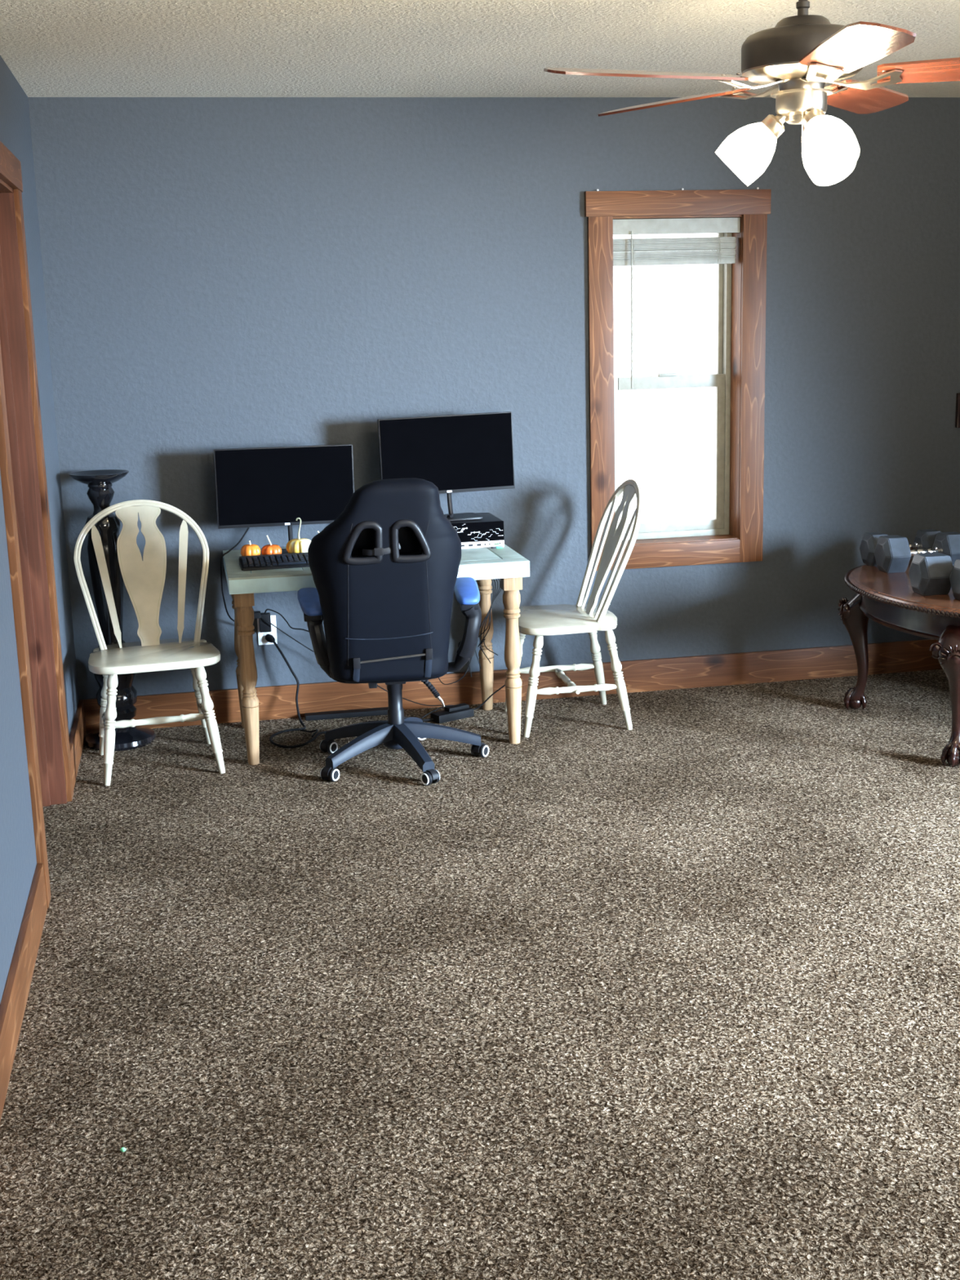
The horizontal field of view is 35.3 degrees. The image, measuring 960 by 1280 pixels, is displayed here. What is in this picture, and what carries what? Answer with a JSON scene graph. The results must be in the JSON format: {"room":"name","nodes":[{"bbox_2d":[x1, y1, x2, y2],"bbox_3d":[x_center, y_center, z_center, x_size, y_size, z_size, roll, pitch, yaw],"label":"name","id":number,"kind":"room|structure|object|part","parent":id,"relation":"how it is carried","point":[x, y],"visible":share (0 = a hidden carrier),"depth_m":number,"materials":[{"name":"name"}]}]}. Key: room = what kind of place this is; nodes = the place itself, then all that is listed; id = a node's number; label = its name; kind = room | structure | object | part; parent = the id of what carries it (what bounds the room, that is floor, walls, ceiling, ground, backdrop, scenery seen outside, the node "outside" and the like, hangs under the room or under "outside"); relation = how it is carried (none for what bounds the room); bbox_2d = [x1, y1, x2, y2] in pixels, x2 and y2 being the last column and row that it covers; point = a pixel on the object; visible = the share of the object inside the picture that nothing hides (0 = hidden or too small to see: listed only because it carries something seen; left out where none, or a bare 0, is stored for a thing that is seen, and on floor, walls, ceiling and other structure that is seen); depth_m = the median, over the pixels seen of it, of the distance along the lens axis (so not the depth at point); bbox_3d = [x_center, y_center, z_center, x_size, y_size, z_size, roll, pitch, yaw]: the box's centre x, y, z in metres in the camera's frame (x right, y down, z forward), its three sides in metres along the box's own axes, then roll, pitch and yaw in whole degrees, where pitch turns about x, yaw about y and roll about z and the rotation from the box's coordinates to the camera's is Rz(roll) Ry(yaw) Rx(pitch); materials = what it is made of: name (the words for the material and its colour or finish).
{"room":"home office","nodes":[
{"label":"home office","id":0,"kind":"room"},
{"bbox_2d":[0,55,79,1004],"bbox_3d":[-0.869,0.055,1.694,0.120,2.440,8.600,-4,12,-11],"label":"wall","id":1,"kind":"structure","parent":0,"point":[18,858],"depth_m":4.19,"materials":[{"name":"blue paint"}]},
{"bbox_2d":[0,862,47,1121],"bbox_3d":[-0.586,1.368,1.030,0.018,0.139,6.685,-4,12,-11],"label":"baseboard","id":2,"kind":"structure","parent":1,"relation":"attached to","point":[16,990],"depth_m":3.59,"materials":[{"name":"brown wood"}]},
{"bbox_2d":[0,141,73,908],"bbox_3d":[-1.425,-0.387,4.546,0.154,2.132,1.114,-4,12,-11],"label":"door frame","id":3,"kind":"structure","parent":1,"relation":"in","point":[22,458],"depth_m":4.91,"materials":[{"name":"brown wood"}]},
{"bbox_3d":[-1.388,-1.387,4.343,0.024,0.095,1.114,-4,12,-11],"label":"head casing","id":4,"kind":"part","parent":3,"relation":"part of","materials":[{"name":"brown wood"}]},
{"bbox_3d":[-1.266,-0.251,4.088,0.020,2.050,0.095,-4,12,-11],"label":"casing","id":5,"kind":"part","parent":3,"relation":"part of","materials":[{"name":"brown wood"}]},
{"bbox_3d":[-1.458,-0.452,5.043,0.020,2.050,0.095,-4,12,-11],"label":"casing","id":6,"kind":"part","parent":3,"relation":"part of","materials":[{"name":"brown wood"}]},
{"bbox_2d":[69,699,86,789],"bbox_3d":[-1.523,0.389,5.686,0.018,0.139,0.815,-4,12,-11],"label":"baseboard","id":7,"kind":"structure","parent":1,"relation":"attached to","point":[77,735],"depth_m":5.66,"materials":[{"name":"brown wood"}]},
{"bbox_2d":[0,669,959,1279],"bbox_3d":[1.535,1.118,2.495,7.350,0.100,8.780,-4,12,-11],"label":"floor","id":8,"kind":"structure","parent":0,"point":[675,995],"depth_m":3.60,"materials":[{"name":"brown carpet"}]},
{"bbox_2d":[68,469,155,751],"bbox_3d":[-1.432,-0.117,5.830,0.276,1.062,0.276,-4,12,-11],"label":"candle stand","id":9,"kind":"object","parent":8,"relation":"on","point":[100,493],"visible":0.67,"depth_m":5.78,"materials":[{"name":"black paint"}]},
{"bbox_3d":[-1.446,-0.614,5.723,0.222,0.044,0.222,-4,12,-11],"label":"plate","id":10,"kind":"part","parent":9,"relation":"part of","materials":[{"name":"black paint"}]},
{"bbox_2d":[120,1146,125,1151],"bbox_3d":[-0.710,1.014,2.998,0.011,0.008,0.009,0,12,7],"label":"paper scrap","id":11,"kind":"object","parent":8,"relation":"on","point":[122,1149],"visible":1,"depth_m":3.00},
{"bbox_2d":[73,499,225,786],"bbox_3d":[-1.216,-0.013,5.569,0.498,0.962,0.519,-5,13,-15],"label":"chair","id":12,"kind":"object","parent":8,"relation":"on","point":[144,580],"visible":1,"depth_m":5.64,"materials":[{"name":"beige paint"}]},
{"bbox_3d":[-1.417,0.244,5.706,0.113,0.412,0.043,8,15,36],"label":"leg","id":13,"kind":"part","parent":12,"relation":"part of","materials":[{"name":"beige paint"}]},
{"bbox_3d":[-1.322,0.311,5.384,0.043,0.412,0.113,3,13,21],"label":"leg","id":14,"kind":"part","parent":12,"relation":"part of","materials":[{"name":"beige paint"}]},
{"bbox_3d":[-1.201,0.057,5.534,0.470,0.032,0.417,-5,13,-15],"label":"seat","id":15,"kind":"part","parent":12,"relation":"part of","materials":[{"name":"beige paint"}]},
{"bbox_3d":[-1.076,0.215,5.801,0.043,0.412,0.113,3,13,21],"label":"leg","id":16,"kind":"part","parent":12,"relation":"part of","materials":[{"name":"beige paint"}]},
{"bbox_3d":[-0.981,0.282,5.479,0.113,0.412,0.043,8,15,36],"label":"leg","id":17,"kind":"part","parent":12,"relation":"part of","materials":[{"name":"beige paint"}]},
{"bbox_2d":[304,706,388,720],"bbox_3d":[-0.524,0.303,6.231,0.400,0.022,0.050,-4,12,-11],"label":"cable tray","id":18,"kind":"object","parent":8,"relation":"on","point":[384,710],"visible":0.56,"depth_m":6.21,"materials":[{"name":"black plastic"}]},
{"bbox_2d":[265,634,433,748],"bbox_3d":[-0.522,0.177,6.020,0.668,0.358,0.479,-4,12,-11],"label":"cable","id":19,"kind":"object","parent":8,"relation":"on","point":[268,637],"visible":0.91,"depth_m":6.08,"materials":[{"name":"black rubber"}]},
{"bbox_2d":[222,544,529,764],"bbox_3d":[-0.413,0.024,5.875,1.102,0.715,0.685,-4,12,-11],"label":"desk","id":20,"kind":"object","parent":8,"relation":"on","point":[483,565],"visible":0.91,"depth_m":5.58,"materials":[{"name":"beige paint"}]},
{"bbox_2d":[220,527,249,621],"bbox_3d":[-0.957,-0.246,5.951,0.136,0.444,0.205,-4,12,-11],"label":"cable","id":21,"kind":"object","parent":20,"relation":"on","point":[246,531],"visible":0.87,"depth_m":5.87,"materials":[{"name":"black rubber"}]},
{"bbox_3d":[-0.951,0.033,6.038,0.072,0.656,0.072,-4,12,-11],"label":"leg","id":22,"kind":"part","parent":20,"relation":"part of","materials":[{"name":"brown wood"}]},
{"bbox_3d":[-0.850,0.139,5.535,0.072,0.656,0.072,-4,12,-11],"label":"leg","id":23,"kind":"part","parent":20,"relation":"part of","materials":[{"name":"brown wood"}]},
{"bbox_2d":[240,540,260,555],"bbox_3d":[-0.875,-0.344,5.748,0.075,0.069,0.075,-4,12,-11],"label":"pumpkin","id":24,"kind":"object","parent":20,"relation":"on","point":[250,549],"visible":0.66,"depth_m":5.72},
{"bbox_2d":[261,535,281,555],"bbox_3d":[-0.798,-0.358,5.761,0.077,0.088,0.077,-4,12,-11],"label":"pumpkin","id":25,"kind":"object","parent":20,"relation":"on","point":[270,548],"visible":0.68,"depth_m":5.74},
{"bbox_2d":[239,552,309,570],"bbox_3d":[-0.666,-0.299,5.633,0.456,0.031,0.164,-4,12,-12],"label":"keyboard","id":26,"kind":"object","parent":20,"relation":"on","point":[295,560],"visible":0.53,"depth_m":5.59,"materials":[{"name":"black plastic"}]},
{"bbox_2d":[213,444,354,553],"bbox_3d":[-0.756,-0.543,5.868,0.534,0.418,0.163,-4,12,-12],"label":"monitor","id":27,"kind":"object","parent":20,"relation":"on","point":[277,486],"visible":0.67,"depth_m":5.83,"materials":[{"name":"black plastic"}]},
{"bbox_2d":[285,517,311,553],"bbox_3d":[-0.693,-0.397,5.779,0.106,0.147,0.107,-4,12,-11],"label":"gourd","id":28,"kind":"object","parent":20,"relation":"on","point":[300,544],"visible":0.74,"depth_m":5.75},
{"bbox_3d":[-0.694,-0.423,5.774,0.021,0.092,0.011,-4,12,-11],"label":"stem","id":29,"kind":"part","parent":28,"relation":"part of","materials":[{"name":"white plant"}]},
{"bbox_3d":[-0.422,-0.294,5.806,1.102,0.056,0.685,-4,12,-11],"label":"frame","id":30,"kind":"part","parent":20,"relation":"part of","materials":[{"name":"teal paint"}]},
{"bbox_2d":[438,578,501,684],"bbox_3d":[-0.010,-0.053,5.955,0.345,0.502,0.040,-6,13,-18],"label":"wires","id":31,"kind":"object","parent":20,"relation":"hanging from","point":[495,595],"visible":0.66,"depth_m":5.96,"materials":[{"name":"black rubber"}]},
{"bbox_2d":[449,512,504,548],"bbox_3d":[-0.101,-0.434,6.021,0.342,0.101,0.289,-4,12,-11],"label":"desktop computer","id":32,"kind":"object","parent":20,"relation":"on","point":[487,531],"visible":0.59,"depth_m":5.90,"materials":[{"name":"black plastic"}]},
{"bbox_2d":[377,411,515,520],"bbox_3d":[-0.129,-0.683,5.964,0.534,0.410,0.163,-5,13,-10],"label":"monitor","id":33,"kind":"object","parent":32,"relation":"on","point":[463,452],"visible":0.84,"depth_m":5.94,"materials":[{"name":"black plastic"}]},
{"bbox_3d":[-0.074,-0.419,5.886,0.342,0.075,0.008,-4,12,-11],"label":"panel","id":34,"kind":"part","parent":32,"relation":"part of","materials":[{"name":"black plastic"}]},
{"bbox_3d":[-0.073,-0.369,5.896,0.342,0.026,0.008,-4,12,-11],"label":"panel","id":35,"kind":"part","parent":32,"relation":"part of","materials":[{"name":"white plastic"}]},
{"bbox_3d":[0.024,-0.032,6.221,0.072,0.656,0.072,-4,12,-11],"label":"leg","id":36,"kind":"part","parent":20,"relation":"part of","materials":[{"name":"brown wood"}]},
{"bbox_2d":[491,545,502,548],"bbox_3d":[0.066,-0.362,5.885,0.046,0.009,0.012,-6,13,-18],"label":"stick","id":37,"kind":"object","parent":20,"relation":"on","point":[500,546],"visible":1,"depth_m":5.88,"materials":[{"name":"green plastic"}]},
{"bbox_3d":[0.125,0.073,5.718,0.072,0.656,0.072,-4,12,-11],"label":"leg","id":38,"kind":"part","parent":20,"relation":"part of","materials":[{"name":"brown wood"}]},
{"bbox_2d":[297,477,488,785],"bbox_3d":[-0.311,-0.071,5.430,0.678,1.084,0.705,-3,12,-7],"label":"gaming chair","id":39,"kind":"object","parent":8,"relation":"on","point":[384,572],"visible":1,"depth_m":5.14,"materials":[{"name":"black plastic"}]},
{"bbox_3d":[-0.521,0.006,5.357,0.200,0.297,0.205,-3,12,-7],"label":"armrest","id":40,"kind":"part","parent":39,"relation":"part of","materials":[{"name":"black plastic"}]},
{"bbox_3d":[-0.453,0.340,5.639,0.285,0.103,0.062,5,14,29],"label":"arm","id":41,"kind":"part","parent":39,"relation":"part of","materials":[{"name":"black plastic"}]},
{"bbox_3d":[-0.432,0.381,5.447,0.285,0.103,0.062,-12,16,-41],"label":"arm","id":42,"kind":"part","parent":39,"relation":"part of","materials":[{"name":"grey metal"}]},
{"bbox_3d":[-0.373,0.149,5.458,0.062,0.044,0.040,-3,12,-7],"label":"tension knob","id":43,"kind":"part","parent":39,"relation":"part of","materials":[{"name":"black plastic"}]},
{"bbox_3d":[-0.317,-0.197,5.135,0.524,0.714,0.186,-3,12,-7],"label":"backrest","id":44,"kind":"part","parent":39,"relation":"part of","materials":[{"name":"black leather"}]},
{"bbox_3d":[-0.341,0.044,5.492,0.430,0.117,0.480,-3,12,-7],"label":"seat","id":45,"kind":"part","parent":39,"relation":"part of","materials":[{"name":"black leather"}]},
{"bbox_3d":[-0.311,0.214,5.526,0.060,0.215,0.060,-3,12,-7],"label":"gas post","id":46,"kind":"part","parent":39,"relation":"part of","materials":[{"name":"black plastic"}]},
{"bbox_3d":[-0.273,0.318,5.716,0.062,0.103,0.285,1,12,12],"label":"arm","id":47,"kind":"part","parent":39,"relation":"part of","materials":[{"name":"blue plastic"}]},
{"bbox_3d":[-0.239,0.384,5.407,0.062,0.103,0.285,-7,13,-23],"label":"arm","id":48,"kind":"part","parent":39,"relation":"part of","materials":[{"name":"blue plastic"}]},
{"bbox_3d":[-0.141,0.345,5.575,0.286,0.103,0.062,-3,12,-7],"label":"arm","id":49,"kind":"part","parent":39,"relation":"part of","materials":[{"name":"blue plastic"}]},
{"bbox_3d":[-0.094,-0.022,5.406,0.193,0.309,0.204,-3,12,-7],"label":"armrest","id":50,"kind":"part","parent":39,"relation":"part of","materials":[{"name":"black plastic"}]},
{"bbox_2d":[386,684,505,723],"bbox_3d":[-0.138,0.268,6.122,0.546,0.116,0.075,-9,14,-31],"label":"brick","id":51,"kind":"object","parent":8,"relation":"on","point":[456,712],"visible":0.85,"depth_m":6.13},
{"bbox_3d":[-0.210,0.300,6.098,0.391,0.034,0.019,-11,15,-37],"label":"cord","id":52,"kind":"part","parent":51,"relation":"part of","materials":[{"name":"black rubber"}]},
{"bbox_3d":[0.031,0.236,6.210,0.165,0.100,0.010,-5,13,-18],"label":"cord","id":53,"kind":"part","parent":51,"relation":"part of","materials":[{"name":"black rubber"}]},
{"bbox_2d":[504,479,643,737],"bbox_3d":[0.374,-0.147,5.994,0.518,0.962,0.498,-4,12,-9],"label":"chair","id":54,"kind":"object","parent":8,"relation":"on","point":[540,620],"visible":0.87,"depth_m":5.90,"materials":[{"name":"beige paint"}]},
{"bbox_3d":[0.147,0.098,6.189,0.113,0.412,0.043,5,14,27],"label":"leg","id":55,"kind":"part","parent":54,"relation":"part of","materials":[{"name":"beige paint"}]},
{"bbox_3d":[0.206,0.170,5.848,0.043,0.412,0.113,10,17,42],"label":"leg","id":56,"kind":"part","parent":54,"relation":"part of","materials":[{"name":"beige paint"}]},
{"bbox_3d":[0.326,-0.085,5.998,0.417,0.032,0.470,-4,12,-9],"label":"seat","id":57,"kind":"part","parent":54,"relation":"part of","materials":[{"name":"beige paint"}]},
{"bbox_3d":[0.484,0.077,6.244,0.043,0.412,0.113,10,17,42],"label":"leg","id":58,"kind":"part","parent":54,"relation":"part of","materials":[{"name":"beige paint"}]},
{"bbox_3d":[0.544,0.149,5.902,0.113,0.412,0.043,5,14,27],"label":"leg","id":59,"kind":"part","parent":54,"relation":"part of","materials":[{"name":"beige paint"}]},
{"bbox_2d":[837,558,959,767],"bbox_3d":[1.888,0.067,5.735,0.924,0.570,1.309,-4,12,-11],"label":"table","id":60,"kind":"object","parent":8,"relation":"on","point":[890,600],"visible":0.84,"depth_m":5.50,"materials":[{"name":"brown wood"}]},
{"bbox_3d":[1.524,0.017,6.069,0.153,0.455,0.151,-4,12,-11],"label":"leg","id":61,"kind":"part","parent":60,"relation":"part of","materials":[{"name":"brown wood"}]},
{"bbox_2d":[859,528,942,566],"bbox_3d":[1.728,-0.378,6.161,0.335,0.128,0.145,-4,12,-11],"label":"dumbbell","id":62,"kind":"object","parent":60,"relation":"on","point":[926,538],"visible":0.43,"depth_m":6.12,"materials":[{"name":"grey metal"}]},
{"bbox_3d":[1.728,-0.378,6.161,0.155,0.036,0.036,-4,12,-11],"label":"handle","id":63,"kind":"part","parent":62,"relation":"part of","materials":[{"name":"silver metal"}]},
{"bbox_2d":[874,531,959,573],"bbox_3d":[1.759,-0.350,6.001,0.360,0.138,0.157,-4,12,-11],"label":"dumbbell","id":64,"kind":"object","parent":60,"relation":"on","point":[892,553],"visible":0.75,"depth_m":5.95,"materials":[{"name":"grey metal"}]},
{"bbox_3d":[1.759,-0.350,6.001,0.160,0.036,0.036,-4,12,-11],"label":"handle","id":65,"kind":"part","parent":64,"relation":"part of","materials":[{"name":"silver metal"}]},
{"bbox_2d":[908,552,953,595],"bbox_3d":[1.776,-0.250,5.526,0.390,0.142,0.162,-4,12,-11],"label":"dumbbell","id":66,"kind":"object","parent":60,"relation":"on","point":[929,574],"visible":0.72,"depth_m":5.45,"materials":[{"name":"grey metal"}]},
{"bbox_3d":[1.679,0.179,5.298,0.153,0.455,0.151,-4,12,-11],"label":"leg","id":67,"kind":"part","parent":60,"relation":"part of","materials":[{"name":"brown wood"}]},
{"bbox_2d":[949,559,959,599],"bbox_3d":[1.883,-0.222,5.385,0.390,0.142,0.162,-4,12,-11],"label":"dumbbell","id":68,"kind":"object","parent":60,"relation":"on","point":[954,577],"visible":1,"depth_m":5.36,"materials":[{"name":"grey metal"}]},
{"bbox_2d":[0,0,959,97],"bbox_3d":[1.518,-1.367,1.968,7.450,0.100,8.780,-4,12,-11],"label":"ceiling","id":69,"kind":"structure","parent":0,"point":[52,48],"depth_m":4.68,"materials":[{"name":"white paint"}]},
{"bbox_2d":[543,0,959,186],"bbox_3d":[0.751,-1.363,3.564,1.262,0.540,1.254,-4,12,-11],"label":"ceiling fan","id":70,"kind":"object","parent":69,"relation":"hanging from","point":[804,52],"visible":1,"depth_m":3.53,"materials":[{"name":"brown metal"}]},
{"bbox_3d":[0.380,-1.299,3.458,0.487,0.036,0.138,-6,13,-20],"label":"blade","id":71,"kind":"part","parent":70,"relation":"part of","materials":[{"name":"brown wood"}]},
{"bbox_3d":[0.505,-1.403,3.923,0.138,0.036,0.487,-11,15,-38],"label":"blade","id":72,"kind":"part","parent":70,"relation":"part of","materials":[{"name":"brown wood"}]},
{"bbox_3d":[0.645,-1.181,3.669,0.144,0.146,0.129,-4,12,-11],"label":"lamp shade","id":73,"kind":"part","parent":70,"relation":"part of","materials":[{"name":"white glass"}]},
{"bbox_3d":[0.765,-1.219,3.575,0.003,0.075,0.004,-4,12,-11],"label":"pull chain","id":74,"kind":"part","parent":70,"relation":"part of","materials":[{"name":"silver metal"}]},
{"bbox_3d":[0.770,-1.335,3.606,0.284,0.058,0.284,-4,12,-11],"label":"flywheel plate","id":75,"kind":"part","parent":70,"relation":"part of","materials":[{"name":"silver metal"}]},
{"bbox_3d":[0.863,-1.202,3.739,0.140,0.146,0.134,-4,12,-11],"label":"lamp shade","id":76,"kind":"part","parent":70,"relation":"part of","materials":[{"name":"white glass"}]},
{"bbox_3d":[0.810,-1.173,3.531,0.060,0.085,0.086,-4,12,-11],"label":"bulb","id":77,"kind":"part","parent":70,"relation":"part of","materials":[{"name":"white glass"}]},
{"bbox_3d":[0.815,-1.153,3.519,0.122,0.146,0.147,-4,12,-11],"label":"lamp shade","id":78,"kind":"part","parent":70,"relation":"part of","materials":[{"name":"white glass"}]},
{"bbox_3d":[0.793,-1.254,3.196,0.138,0.036,0.487,-2,12,-3],"label":"blade","id":79,"kind":"part","parent":70,"relation":"part of","materials":[{"name":"brown wood"}]},
{"bbox_3d":[0.996,-1.421,3.947,0.138,0.036,0.487,6,14,32],"label":"blade","id":80,"kind":"part","parent":70,"relation":"part of","materials":[{"name":"brown wood"}]},
{"bbox_3d":[1.174,-1.329,3.498,0.487,0.036,0.138,2,13,15],"label":"blade","id":81,"kind":"part","parent":70,"relation":"part of","materials":[{"name":"brown wood"}]},
{"bbox_2d":[27,97,959,699],"bbox_3d":[0.416,-0.975,6.308,4.470,2.440,0.180,-4,12,-11],"label":"wall","id":82,"kind":"structure","parent":0,"point":[220,273],"depth_m":6.04,"materials":[{"name":"blue paint"}]},
{"bbox_2d":[257,615,277,644],"bbox_3d":[-0.869,-0.040,6.148,0.076,0.120,0.009,-4,12,-11],"label":"wall outlet","id":83,"kind":"object","parent":82,"relation":"attached to","point":[261,636],"visible":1,"depth_m":6.15,"materials":[{"name":"white plastic"}]},
{"bbox_2d":[263,631,271,638],"bbox_3d":[-0.867,-0.018,6.149,0.032,0.032,0.003,-4,12,-11],"label":"socket","id":84,"kind":"object","parent":83,"relation":"attached to","point":[265,633],"depth_m":6.15,"materials":[{"name":"white plastic"}]},
{"bbox_2d":[253,608,445,706],"bbox_3d":[-0.530,0.077,6.155,0.770,0.445,0.064,-2,12,-3],"label":"power adapter","id":85,"kind":"object","parent":82,"relation":"attached to","point":[264,620],"visible":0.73,"depth_m":6.10,"materials":[{"name":"black plastic"}]},
{"bbox_3d":[-0.719,-0.070,6.090,0.311,0.121,0.020,-1,12,2],"label":"cord","id":86,"kind":"part","parent":85,"relation":"part of","materials":[{"name":"black rubber"}]},
{"bbox_2d":[83,639,942,733],"bbox_3d":[0.484,0.169,6.459,4.232,0.139,0.018,-4,12,-11],"label":"baseboard","id":87,"kind":"structure","parent":82,"relation":"attached to","point":[275,702],"depth_m":6.44,"materials":[{"name":"brown wood"}]},
{"bbox_2d":[584,189,771,570],"bbox_3d":[0.807,-1.086,6.348,0.783,1.539,0.203,-4,12,-11],"label":"window","id":88,"kind":"structure","parent":82,"relation":"in","point":[735,534],"depth_m":6.31,"materials":[{"name":"brown wood"}]},
{"bbox_3d":[0.502,-1.001,6.215,0.102,1.444,0.020,-4,12,-11],"label":"casing","id":89,"kind":"part","parent":88,"relation":"part of","materials":[{"name":"brown wood"}]},
{"bbox_3d":[0.783,-1.408,6.361,0.503,0.655,0.024,-4,12,-11],"label":"sash","id":90,"kind":"part","parent":88,"relation":"part of","materials":[{"name":"white plastic"}]},
{"bbox_3d":[0.806,-0.802,6.456,0.503,0.676,0.036,-4,12,-11],"label":"sash","id":91,"kind":"part","parent":88,"relation":"part of","materials":[{"name":"white plastic"}]},
{"bbox_2d":[613,217,740,388],"bbox_3d":[0.806,-1.392,6.235,0.545,0.677,0.078,-4,12,-11],"label":"window blind","id":92,"kind":"object","parent":88,"relation":"attached to","point":[669,251],"visible":0.94,"depth_m":6.17,"materials":[{"name":"white plastic"}]},
{"bbox_3d":[0.624,-1.607,6.139,0.030,0.148,0.002,-4,12,-11],"label":"ladder cord","id":93,"kind":"part","parent":92,"relation":"part of","materials":[{"name":"white fabric"}]},
{"bbox_3d":[0.793,-1.557,6.212,0.530,0.019,0.050,-4,12,-11],"label":"rail","id":94,"kind":"part","parent":92,"relation":"part of","materials":[{"name":"white plastic"}]},
{"bbox_3d":[0.985,-1.632,6.207,0.025,0.148,0.002,-4,12,-11],"label":"ladder cord","id":95,"kind":"part","parent":92,"relation":"part of","materials":[{"name":"white fabric"}]},
{"bbox_3d":[0.793,-1.099,6.412,0.550,1.329,0.070,-4,12,-11],"label":"frame","id":96,"kind":"part","parent":88,"relation":"part of","materials":[{"name":"white plastic"}]},
{"bbox_3d":[0.806,-1.772,6.111,0.783,0.098,0.026,-4,12,-11],"label":"head casing","id":97,"kind":"part","parent":88,"relation":"part of","materials":[{"name":"brown wood"}]},
{"bbox_3d":[0.841,-0.365,6.417,0.554,0.099,0.020,-4,12,-11],"label":"apron casing","id":98,"kind":"part","parent":88,"relation":"part of","materials":[{"name":"brown wood"}]},
{"bbox_3d":[1.146,-1.044,6.336,0.103,1.444,0.020,-4,12,-11],"label":"casing","id":99,"kind":"part","parent":88,"relation":"part of","materials":[{"name":"brown wood"}]},
{"bbox_2d":[955,392,959,427],"bbox_3d":[2.237,-1.006,6.561,0.350,0.150,0.024,-4,12,-11],"label":"wall picture","id":100,"kind":"object","parent":82,"relation":"attached to","point":[957,394],"visible":1,"depth_m":6.53,"materials":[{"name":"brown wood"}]}
]}

